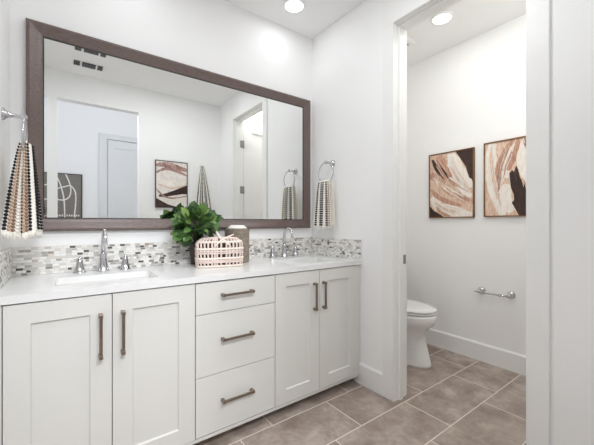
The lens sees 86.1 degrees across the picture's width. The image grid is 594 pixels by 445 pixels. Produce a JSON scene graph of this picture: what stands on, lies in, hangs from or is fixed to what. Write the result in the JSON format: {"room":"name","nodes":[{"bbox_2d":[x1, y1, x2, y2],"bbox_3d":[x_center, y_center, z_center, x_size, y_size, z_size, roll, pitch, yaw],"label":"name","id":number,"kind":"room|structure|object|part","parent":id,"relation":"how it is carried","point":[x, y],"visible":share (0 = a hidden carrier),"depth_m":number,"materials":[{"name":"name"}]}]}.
{"room":"bathroom","nodes":[
{"label":"bathroom","id":0,"kind":"room"},
{"bbox_2d":[0,0,9,251],"bbox_3d":[-0.878,-0.211,0.750,0.100,2.742,2.014,0,0,-37],"label":"wall","id":1,"kind":"structure","parent":0,"point":[4,4],"depth_m":1.44,"materials":[{"name":"white paint"}]},
{"bbox_2d":[0,247,12,288],"bbox_3d":[-1.260,0.196,1.358,0.010,0.146,0.558,0,0,-37],"label":"backsplash","id":2,"kind":"structure","parent":1,"relation":"attached to","point":[5,255],"depth_m":1.39,"materials":[{"name":"tile"}]},
{"bbox_2d":[1,107,27,150],"bbox_3d":[-1.247,-0.398,1.403,0.085,0.200,0.177,0,0,-37],"label":"towel ring","id":3,"kind":"object","parent":1,"relation":"attached to","point":[5,114],"visible":0.8,"depth_m":1.38,"materials":[{"name":"silver metal"}]},
{"bbox_3d":[-1.247,-0.471,1.403,0.085,0.054,0.054,0,0,-37],"label":"wall post","id":4,"kind":"part","parent":3,"relation":"part of","materials":[{"name":"silver metal"}]},
{"bbox_2d":[1,143,43,240],"bbox_3d":[-1.210,-0.135,1.412,0.114,0.431,0.233,0,0,-31],"label":"hand towel","id":5,"kind":"object","parent":3,"relation":"hanging from","point":[22,215],"visible":0.95,"depth_m":1.36,"materials":[{"name":"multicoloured fabric"}]},
{"bbox_2d":[10,0,311,246],"bbox_3d":[-0.246,-0.211,2.532,3.237,2.742,0.100,0,0,-37],"label":"wall","id":6,"kind":"structure","parent":0,"point":[222,37],"depth_m":2.06,"materials":[{"name":"white paint"}]},
{"bbox_2d":[12,237,311,276],"bbox_3d":[-0.653,0.196,2.162,1.941,0.146,0.010,0,0,-37],"label":"backsplash","id":7,"kind":"structure","parent":6,"relation":"attached to","point":[30,260],"depth_m":1.86,"materials":[{"name":"tile"}]},
{"bbox_2d":[26,18,309,231],"bbox_3d":[-0.637,-0.494,2.159,1.844,1.083,0.033,0,0,-37],"label":"wall mirror","id":8,"kind":"object","parent":6,"relation":"attached to","point":[122,138],"visible":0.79,"depth_m":1.96,"materials":[{"name":"brown wood"}]},
{"bbox_2d":[194,344,525,444],"bbox_3d":[0.461,1.185,0.660,4.327,0.050,3.952,0,0,-37],"label":"floor","id":9,"kind":"structure","parent":0,"point":[460,399],"depth_m":1.93,"materials":[{"name":"tile"}]},
{"bbox_2d":[0,276,194,444],"bbox_3d":[-0.960,0.730,1.567,0.738,0.860,0.599,0,0,-37],"label":"vanity cabinet","id":10,"kind":"object","parent":9,"relation":"on","point":[117,368],"visible":1,"depth_m":1.33,"materials":[{"name":"paint"}]},
{"bbox_3d":[-0.940,0.692,1.266,0.345,0.771,0.019,0,0,-37],"label":"door","id":11,"kind":"part","parent":10,"relation":"part of","materials":[{"name":"paint"}]},
{"bbox_3d":[-0.818,0.473,1.321,0.015,0.185,0.036,0,0,-37],"label":"handle","id":12,"kind":"part","parent":10,"relation":"part of","materials":[{"name":"brown metal"}]},
{"bbox_3d":[-0.752,0.473,1.371,0.015,0.185,0.036,0,0,-37],"label":"handle","id":13,"kind":"part","parent":10,"relation":"part of","materials":[{"name":"brown metal"}]},
{"bbox_3d":[-0.656,0.692,1.476,0.354,0.771,0.019,0,0,-37],"label":"door","id":14,"kind":"part","parent":10,"relation":"part of","materials":[{"name":"paint"}]},
{"bbox_2d":[0,254,361,305],"bbox_3d":[-0.486,0.285,1.937,1.941,0.030,0.569,0,0,-37],"label":"countertop","id":15,"kind":"structure","parent":10,"relation":"on","point":[41,287],"depth_m":1.62,"materials":[{"name":"white stone"}]},
{"bbox_2d":[73,229,130,273],"bbox_3d":[-1.054,0.152,1.732,0.277,0.236,0.148,0,0,-37],"label":"faucet","id":16,"kind":"object","parent":15,"relation":"on","point":[103,264],"visible":1,"depth_m":1.75,"materials":[{"name":"silver metal"}]},
{"bbox_3d":[-1.167,0.226,1.702,0.061,0.088,0.061,0,0,-37],"label":"handle","id":17,"kind":"part","parent":16,"relation":"part of","materials":[{"name":"silver metal"}]},
{"bbox_3d":[-1.080,0.219,1.766,0.062,0.102,0.062,0,0,-37],"label":"spout","id":18,"kind":"part","parent":16,"relation":"part of","materials":[{"name":"silver metal"}]},
{"bbox_3d":[-1.048,0.103,1.724,0.022,0.138,0.128,0,0,-37],"label":"spout","id":19,"kind":"part","parent":16,"relation":"part of","materials":[{"name":"silver metal"}]},
{"bbox_3d":[-0.993,0.226,1.831,0.061,0.088,0.061,0,0,-37],"label":"handle","id":20,"kind":"part","parent":16,"relation":"part of","materials":[{"name":"silver metal"}]},
{"bbox_2d":[170,201,223,264],"bbox_3d":[-0.629,0.066,1.983,0.326,0.406,0.281,0,0,-37],"label":"potted plant","id":21,"kind":"object","parent":15,"relation":"on","point":[183,232],"visible":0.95,"depth_m":1.94,"materials":[{"name":"green plant"}]},
{"bbox_3d":[-0.650,0.200,2.064,0.110,0.139,0.110,0,0,-37],"label":"pot","id":22,"kind":"part","parent":21,"relation":"part of","materials":[{"name":"grey ceramic"}]},
{"bbox_2d":[194,231,243,267],"bbox_3d":[-0.485,0.161,1.971,0.292,0.215,0.149,0,0,-22],"label":"woven basket","id":23,"kind":"object","parent":15,"relation":"on","point":[210,252],"visible":1,"depth_m":1.91,"materials":[{"name":"wicker"}]},
{"bbox_3d":[-0.450,0.103,1.939,0.133,0.099,0.056,0,0,-22],"label":"tie cord","id":24,"kind":"part","parent":23,"relation":"part of","materials":[{"name":"white fabric"}]},
{"bbox_2d":[225,225,249,262],"bbox_3d":[-0.414,0.143,2.182,0.167,0.252,0.167,0,0,-37],"label":"canister","id":25,"kind":"object","parent":15,"relation":"on","point":[241,232],"visible":0.59,"depth_m":2.13,"materials":[{"name":"grey ceramic"}]},
{"bbox_3d":[-0.414,0.029,2.182,0.136,0.024,0.136,0,0,-37],"label":"lid","id":26,"kind":"part","parent":25,"relation":"part of","materials":[{"name":"white ceramic"}]},
{"bbox_2d":[269,227,299,257],"bbox_3d":[-0.079,0.152,2.454,0.277,0.236,0.148,0,0,-37],"label":"faucet","id":27,"kind":"object","parent":15,"relation":"on","point":[284,248],"visible":0.99,"depth_m":2.47,"materials":[{"name":"silver metal"}]},
{"bbox_3d":[-0.192,0.226,2.424,0.061,0.088,0.061,0,0,-37],"label":"handle","id":28,"kind":"part","parent":27,"relation":"part of","materials":[{"name":"silver metal"}]},
{"bbox_3d":[-0.105,0.219,2.488,0.062,0.102,0.062,0,0,-37],"label":"spout","id":29,"kind":"part","parent":27,"relation":"part of","materials":[{"name":"silver metal"}]},
{"bbox_3d":[-0.074,0.103,2.446,0.022,0.138,0.128,0,0,-37],"label":"spout","id":30,"kind":"part","parent":27,"relation":"part of","materials":[{"name":"silver metal"}]},
{"bbox_3d":[-0.018,0.226,2.552,0.061,0.088,0.061,0,0,-37],"label":"handle","id":31,"kind":"part","parent":27,"relation":"part of","materials":[{"name":"silver metal"}]},
{"bbox_2d":[194,274,274,443],"bbox_3d":[-0.475,0.730,1.925,0.466,0.860,0.599,0,0,-37],"label":"vanity cabinet","id":32,"kind":"object","parent":9,"relation":"on","point":[235,318],"visible":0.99,"depth_m":1.69,"materials":[{"name":"paint"}]},
{"bbox_3d":[-0.324,0.386,1.721,0.463,0.156,0.019,0,0,-37],"label":"drawer","id":33,"kind":"part","parent":32,"relation":"part of","materials":[{"name":"paint"}]},
{"bbox_3d":[-0.324,0.623,1.721,0.463,0.312,0.019,0,0,-37],"label":"drawer","id":34,"kind":"part","parent":32,"relation":"part of","materials":[{"name":"paint"}]},
{"bbox_3d":[-0.324,0.928,1.721,0.463,0.294,0.019,0,0,-37],"label":"drawer","id":35,"kind":"part","parent":32,"relation":"part of","materials":[{"name":"paint"}]},
{"bbox_3d":[-0.325,1.088,1.723,0.466,0.016,0.016,0,0,-37],"label":"rail","id":36,"kind":"part","parent":32,"relation":"part of","materials":[{"name":"paint"}]},
{"bbox_3d":[-0.316,0.375,1.694,0.184,0.015,0.036,0,0,-37],"label":"handle","id":37,"kind":"part","parent":32,"relation":"part of","materials":[{"name":"brown metal"}]},
{"bbox_3d":[-0.316,0.605,1.694,0.184,0.015,0.036,0,0,-37],"label":"handle","id":38,"kind":"part","parent":32,"relation":"part of","materials":[{"name":"brown metal"}]},
{"bbox_3d":[-0.316,0.923,1.694,0.184,0.015,0.036,0,0,-37],"label":"handle","id":39,"kind":"part","parent":32,"relation":"part of","materials":[{"name":"brown metal"}]},
{"bbox_2d":[273,261,359,409],"bbox_3d":[0.007,0.730,2.283,0.734,0.860,0.599,0,0,-37],"label":"vanity cabinet","id":40,"kind":"object","parent":9,"relation":"on","point":[317,312],"visible":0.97,"depth_m":2.03,"materials":[{"name":"paint"}]},
{"bbox_3d":[0.000,0.692,1.961,0.335,0.771,0.019,0,0,-37],"label":"door","id":41,"kind":"part","parent":40,"relation":"part of","materials":[{"name":"paint"}]},
{"bbox_3d":[0.114,0.469,2.012,0.015,0.175,0.036,0,0,-37],"label":"handle","id":42,"kind":"part","parent":40,"relation":"part of","materials":[{"name":"brown metal"}]},
{"bbox_3d":[0.142,1.088,2.068,0.694,0.016,0.016,0,0,-37],"label":"rail","id":43,"kind":"part","parent":40,"relation":"part of","materials":[{"name":"paint"}]},
{"bbox_3d":[0.175,0.469,2.057,0.015,0.175,0.036,0,0,-37],"label":"handle","id":44,"kind":"part","parent":40,"relation":"part of","materials":[{"name":"brown metal"}]},
{"bbox_3d":[0.278,0.692,2.167,0.351,0.771,0.019,0,0,-37],"label":"door","id":45,"kind":"part","parent":40,"relation":"part of","materials":[{"name":"paint"}]},
{"bbox_2d":[407,299,436,368],"bbox_3d":[0.856,0.759,2.806,0.440,0.802,0.748,0,0,-37],"label":"toilet","id":46,"kind":"object","parent":9,"relation":"on","point":[421,316],"visible":0.34,"depth_m":2.55,"materials":[{"name":"white ceramic"}]},
{"bbox_3d":[0.927,0.727,2.711,0.370,0.013,0.509,0,0,-37],"label":"seat","id":47,"kind":"part","parent":46,"relation":"part of","materials":[{"name":"white plastic"}]},
{"bbox_3d":[0.924,0.702,2.715,0.374,0.027,0.519,0,0,-37],"label":"lid","id":48,"kind":"part","parent":46,"relation":"part of","materials":[{"name":"white plastic"}]},
{"bbox_2d":[224,0,525,66],"bbox_3d":[0.382,-1.612,1.683,3.237,0.060,2.212,0,0,-37],"label":"ceiling","id":49,"kind":"structure","parent":0,"point":[472,18],"depth_m":2.47,"materials":[{"name":"white paint"}]},
{"bbox_2d":[282,0,305,13],"bbox_3d":[-0.025,-1.578,2.319,0.176,0.007,0.176,0,0,-37],"label":"recessed light","id":50,"kind":"object","parent":49,"relation":"in","point":[290,6],"visible":1,"depth_m":2.32,"materials":[{"name":"paint"}]},
{"bbox_2d":[285,0,302,11],"bbox_3d":[-0.025,-1.577,2.319,0.134,0.002,0.134,0,0,-37],"label":"diffuser","id":51,"kind":"object","parent":50,"relation":"attached to","point":[290,5],"depth_m":2.31,"materials":[{"name":"white plastic"}]},
{"bbox_2d":[407,36,415,46],"bbox_3d":[0.862,-1.570,2.803,0.250,0.023,0.250,0,0,-37],"label":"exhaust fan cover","id":52,"kind":"object","parent":49,"relation":"attached to","point":[410,41],"visible":0.16,"depth_m":2.76,"materials":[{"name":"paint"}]},
{"bbox_2d":[430,11,454,25],"bbox_3d":[1.119,-1.578,2.465,0.176,0.007,0.176,0,0,-37],"label":"recessed light","id":53,"kind":"object","parent":49,"relation":"in","point":[441,18],"visible":0.98,"depth_m":2.46,"materials":[{"name":"paint"}]},
{"bbox_2d":[433,14,450,23],"bbox_3d":[1.119,-1.577,2.465,0.134,0.002,0.134,0,0,-37],"label":"diffuser","id":54,"kind":"object","parent":53,"relation":"attached to","point":[438,18],"depth_m":2.46,"materials":[{"name":"white plastic"}]},
{"bbox_2d":[312,0,593,444],"bbox_3d":[0.799,-0.211,1.930,0.115,2.742,2.112,0,0,-37],"label":"wall","id":55,"kind":"structure","parent":0,"point":[347,56],"depth_m":1.40,"materials":[{"name":"white paint"}]},
{"bbox_2d":[318,160,334,180],"bbox_3d":[0.246,-0.398,2.509,0.085,0.200,0.177,0,0,-37],"label":"towel ring","id":56,"kind":"object","parent":55,"relation":"attached to","point":[332,163],"visible":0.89,"depth_m":2.51,"materials":[{"name":"silver metal"}]},
{"bbox_2d":[313,180,334,230],"bbox_3d":[0.203,-0.136,2.496,0.075,0.399,0.200,0,0,-37],"label":"hand towel","id":57,"kind":"object","parent":56,"relation":"hanging from","point":[324,214],"visible":1,"depth_m":2.46,"materials":[{"name":"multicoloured fabric"}]},
{"bbox_3d":[0.246,-0.471,2.509,0.085,0.054,0.054,0,0,-37],"label":"wall post","id":58,"kind":"part","parent":56,"relation":"part of","materials":[{"name":"silver metal"}]},
{"bbox_2d":[312,237,361,259],"bbox_3d":[0.293,0.196,2.507,0.010,0.146,0.559,0,0,-37],"label":"backsplash","id":59,"kind":"structure","parent":55,"relation":"attached to","point":[335,247],"depth_m":2.47,"materials":[{"name":"tile"}]},
{"bbox_2d":[355,362,382,395],"bbox_3d":[0.499,1.085,2.227,0.015,0.150,0.248,0,0,-37],"label":"baseboard","id":60,"kind":"structure","parent":55,"relation":"attached to","point":[369,377],"depth_m":2.21,"materials":[{"name":"paint"}]},
{"bbox_2d":[383,0,549,444],"bbox_3d":[0.893,-0.168,1.802,0.147,2.655,0.904,0,0,-37],"label":"door frame","id":61,"kind":"structure","parent":55,"relation":"attached to","point":[537,11],"depth_m":1.46,"materials":[{"name":"paint"}]},
{"bbox_2d":[407,14,525,355],"bbox_3d":[1.553,-0.211,2.737,0.100,2.742,1.712,0,0,-37],"label":"wall","id":62,"kind":"structure","parent":0,"point":[470,93],"depth_m":2.74,"materials":[{"name":"white paint"}]},
{"bbox_2d":[429,147,474,217],"bbox_3d":[1.379,-0.341,2.867,0.023,0.598,0.412,0,0,-37],"label":"framed print","id":63,"kind":"object","parent":62,"relation":"attached to","point":[451,173],"visible":1,"depth_m":2.85,"materials":[{"name":"multicoloured paper"}]},
{"bbox_2d":[425,328,525,375],"bbox_3d":[1.507,1.085,2.703,0.015,0.150,1.682,0,0,-37],"label":"baseboard","id":64,"kind":"structure","parent":62,"relation":"attached to","point":[502,358],"depth_m":2.67,"materials":[{"name":"paint"}]},
{"bbox_2d":[474,287,515,298],"bbox_3d":[1.577,0.568,2.560,0.072,0.057,0.286,0,0,-37],"label":"toilet paper holder","id":65,"kind":"object","parent":62,"relation":"attached to","point":[510,294],"visible":1,"depth_m":2.51,"materials":[{"name":"silver metal"}]},
{"bbox_3d":[1.516,0.568,2.643,0.072,0.057,0.058,0,0,-37],"label":"wall post","id":66,"kind":"part","parent":65,"relation":"part of","materials":[{"name":"silver metal"}]},
{"bbox_3d":[1.645,0.568,2.468,0.072,0.057,0.058,0,0,-37],"label":"wall post","id":67,"kind":"part","parent":65,"relation":"part of","materials":[{"name":"silver metal"}]},
{"bbox_2d":[484,136,525,216],"bbox_3d":[1.672,-0.350,2.474,0.021,0.608,0.412,0,0,-37],"label":"framed print","id":68,"kind":"object","parent":62,"relation":"attached to","point":[504,160],"visible":0.77,"depth_m":2.51,"materials":[{"name":"multicoloured paper"}]}
]}

